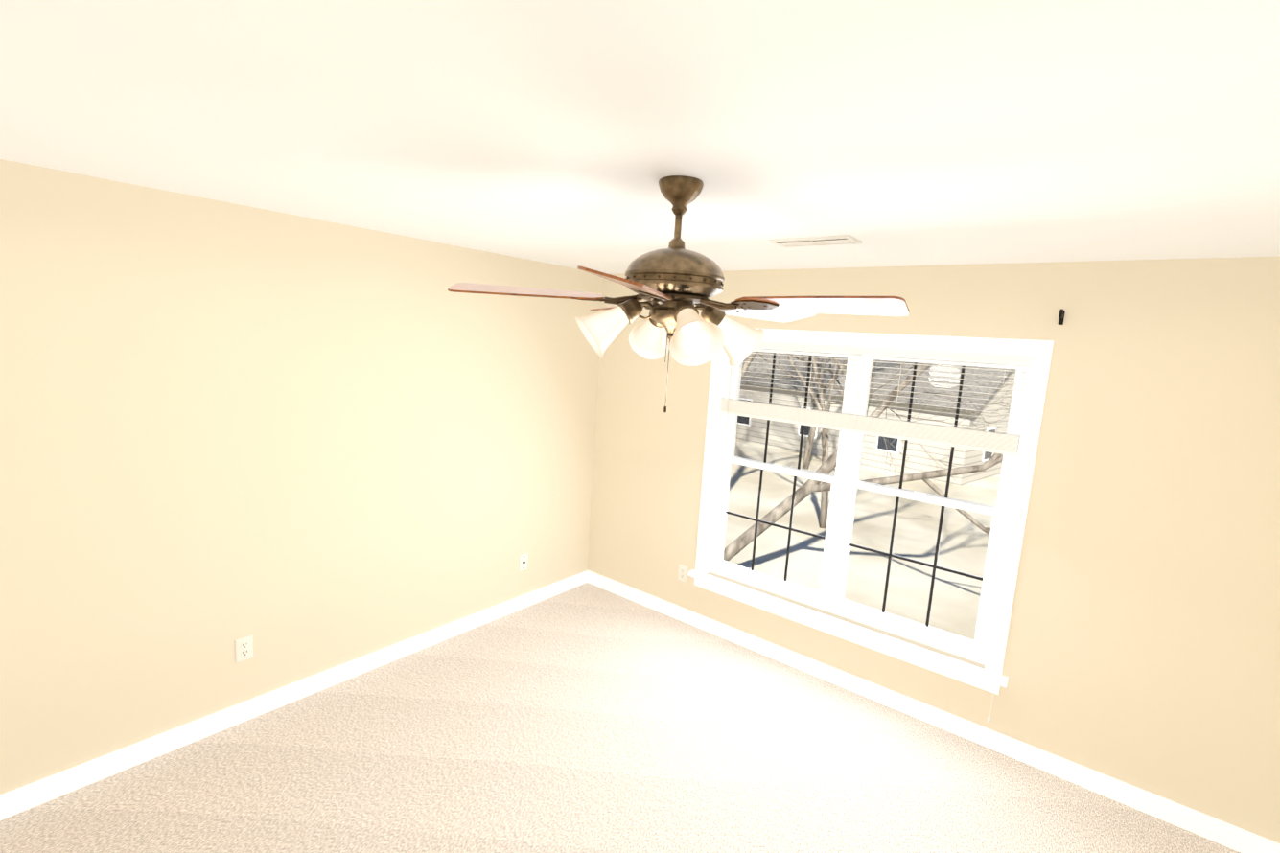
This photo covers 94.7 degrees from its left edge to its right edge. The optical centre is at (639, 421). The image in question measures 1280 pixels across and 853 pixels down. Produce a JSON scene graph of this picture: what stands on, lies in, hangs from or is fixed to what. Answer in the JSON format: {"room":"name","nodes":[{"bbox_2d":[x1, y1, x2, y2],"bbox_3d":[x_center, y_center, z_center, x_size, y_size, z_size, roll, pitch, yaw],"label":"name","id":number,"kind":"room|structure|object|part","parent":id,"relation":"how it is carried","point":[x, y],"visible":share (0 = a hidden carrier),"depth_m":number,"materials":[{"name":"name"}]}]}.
{"room":"empty bedroom","nodes":[
{"label":"empty bedroom","id":0,"kind":"room"},
{"bbox_2d":[0,159,602,795],"bbox_3d":[-1.644,0.218,3.114,0.150,2.440,3.930,10,10,38],"label":"wall","id":1,"kind":"structure","parent":0,"point":[299,447],"depth_m":2.73,"materials":[{"name":"beige paint"}]},
{"bbox_2d":[234,634,253,663],"bbox_3d":[-1.906,1.099,2.841,0.010,0.116,0.072,10,10,38],"label":"outlet","id":2,"kind":"object","parent":1,"relation":"attached to","point":[244,648],"visible":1,"depth_m":2.84,"materials":[{"name":"white plastic"}]},
{"bbox_2d":[0,570,586,820],"bbox_3d":[-1.645,1.388,3.234,0.014,0.095,3.900,10,10,38],"label":"baseboard","id":3,"kind":"structure","parent":1,"relation":"attached to","point":[96,770],"depth_m":2.86,"materials":[{"name":"white wood"}]},
{"bbox_2d":[518,553,528,571],"bbox_3d":[-0.825,1.008,4.195,0.018,0.116,0.072,10,10,38],"label":"outlet","id":4,"kind":"object","parent":1,"relation":"attached to","point":[523,565],"visible":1,"depth_m":4.19,"materials":[{"name":"white plastic"}]},
{"bbox_2d":[0,582,1240,852],"bbox_3d":[-0.098,1.750,2.027,4.300,0.100,4.250,10,10,38],"label":"floor","id":5,"kind":"structure","parent":0,"point":[587,717],"depth_m":2.69,"materials":[{"name":"carpet"}]},
{"bbox_2d":[0,0,1279,274],"bbox_3d":[0.062,-0.762,1.683,4.300,0.100,4.250,10,10,38],"label":"ceiling","id":6,"kind":"structure","parent":0,"point":[886,132],"depth_m":1.29,"materials":[{"name":"white paint"}]},
{"bbox_2d":[447,175,909,413],"bbox_3d":[0.137,-0.371,1.812,1.278,0.699,1.298,10,10,38],"label":"ceiling fan","id":7,"kind":"object","parent":6,"relation":"hanging from","point":[674,282],"visible":1,"depth_m":1.72,"materials":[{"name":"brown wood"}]},
{"bbox_3d":[0.102,-0.374,1.819,0.306,0.699,0.306,10,10,38],"label":"motor","id":8,"kind":"part","parent":7,"relation":"part of","materials":[{"name":"brown metal"}]},
{"bbox_2d":[768,234,862,247],"bbox_3d":[0.764,-0.784,2.576,0.360,0.009,0.160,10,10,38],"label":"ceiling vent","id":9,"kind":"object","parent":6,"relation":"in","point":[820,241],"visible":1,"depth_m":2.56,"materials":[{"name":"white metal"}]},
{"bbox_2d":[586,256,1279,843],"bbox_3d":[1.256,0.356,3.455,4.300,2.440,0.150,10,10,38],"label":"wall","id":10,"kind":"structure","parent":0,"point":[1142,652],"depth_m":2.68,"materials":[{"name":"beige paint"}]},
{"bbox_2d":[677,564,687,582],"bbox_3d":[0.302,1.080,4.175,0.072,0.116,0.010,10,10,38],"label":"outlet","id":11,"kind":"object","parent":10,"relation":"attached to","point":[683,573],"visible":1,"depth_m":4.17,"materials":[{"name":"white plastic"}]},
{"bbox_2d":[687,328,1053,695],"bbox_3d":[1.187,0.380,3.469,1.900,1.780,0.207,10,10,38],"label":"window","id":12,"kind":"structure","parent":10,"relation":"in","point":[846,482],"depth_m":3.38,"materials":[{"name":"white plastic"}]},
{"bbox_2d":[720,341,1034,722],"bbox_3d":[1.173,0.492,3.420,1.748,1.838,0.129,10,10,38],"label":"window blinds","id":13,"kind":"object","parent":12,"relation":"attached to","point":[979,440],"visible":0.96,"depth_m":3.23,"materials":[{"name":"white plastic"}]},
{"bbox_2d":[586,570,1279,852],"bbox_3d":[1.132,1.521,3.549,4.000,0.095,0.014,10,10,38],"label":"baseboard","id":14,"kind":"structure","parent":10,"relation":"attached to","point":[1237,839],"depth_m":3.05,"materials":[{"name":"white wood"}]},
{"bbox_2d":[1058,309,1065,325],"bbox_3d":[1.929,-0.476,2.701,0.018,0.065,0.078,10,10,38],"label":"curtain bracket","id":15,"kind":"object","parent":10,"relation":"attached to","point":[1061,316],"visible":1,"depth_m":2.71,"materials":[{"name":"black metal"}]},
{"label":"outside","id":16,"kind":"structure","parent":0,"visible":0},
{"bbox_2d":[723,439,1000,640],"bbox_3d":[31.373,-2.398,69.213,150.000,0.300,139.400,10,10,38],"label":"ground","id":17,"kind":"structure","parent":16,"point":[953,614],"depth_m":15.60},
{"bbox_2d":[740,351,756,382],"bbox_3d":[2.847,-5.732,15.584,12.804,17.232,18.885,10,10,38],"label":"tree","id":18,"kind":"object","parent":17,"relation":"on","point":[749,360],"depth_m":17.30,"materials":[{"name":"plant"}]},
{"bbox_2d":[743,351,846,400],"bbox_3d":[5.620,-3.974,22.992,7.652,12.112,10.763,10,10,38],"label":"tree","id":19,"kind":"object","parent":17,"relation":"on","point":[830,371],"depth_m":22.06,"materials":[{"name":"brown plant"}]},
{"bbox_2d":[801,354,847,469],"bbox_3d":[8.815,-3.840,24.350,11.266,11.859,5.547,10,10,38],"label":"tree","id":20,"kind":"object","parent":17,"relation":"on","point":[809,442],"depth_m":24.40,"materials":[{"name":"brown plant"}]},
{"bbox_2d":[722,359,1002,561],"bbox_3d":[7.661,-2.363,10.642,10.728,14.541,9.628,10,10,38],"label":"limb","id":21,"kind":"object","parent":17,"relation":"on","point":[780,509],"depth_m":11.62,"materials":[{"name":"brown plant"}]},
{"bbox_2d":[735,351,1016,486],"bbox_3d":[11.504,-1.361,30.927,9.700,5.500,14.700,-3,10,-41],"label":"house","id":22,"kind":"structure","parent":17,"relation":"on","point":[914,448],"depth_m":25.39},
{"bbox_2d":[786,353,1015,528],"bbox_3d":[4.811,-2.465,14.877,9.418,11.190,5.776,10,10,38],"label":"tree","id":23,"kind":"object","parent":17,"relation":"on","point":[825,456],"depth_m":14.90,"materials":[{"name":"brown plant"}]}
]}

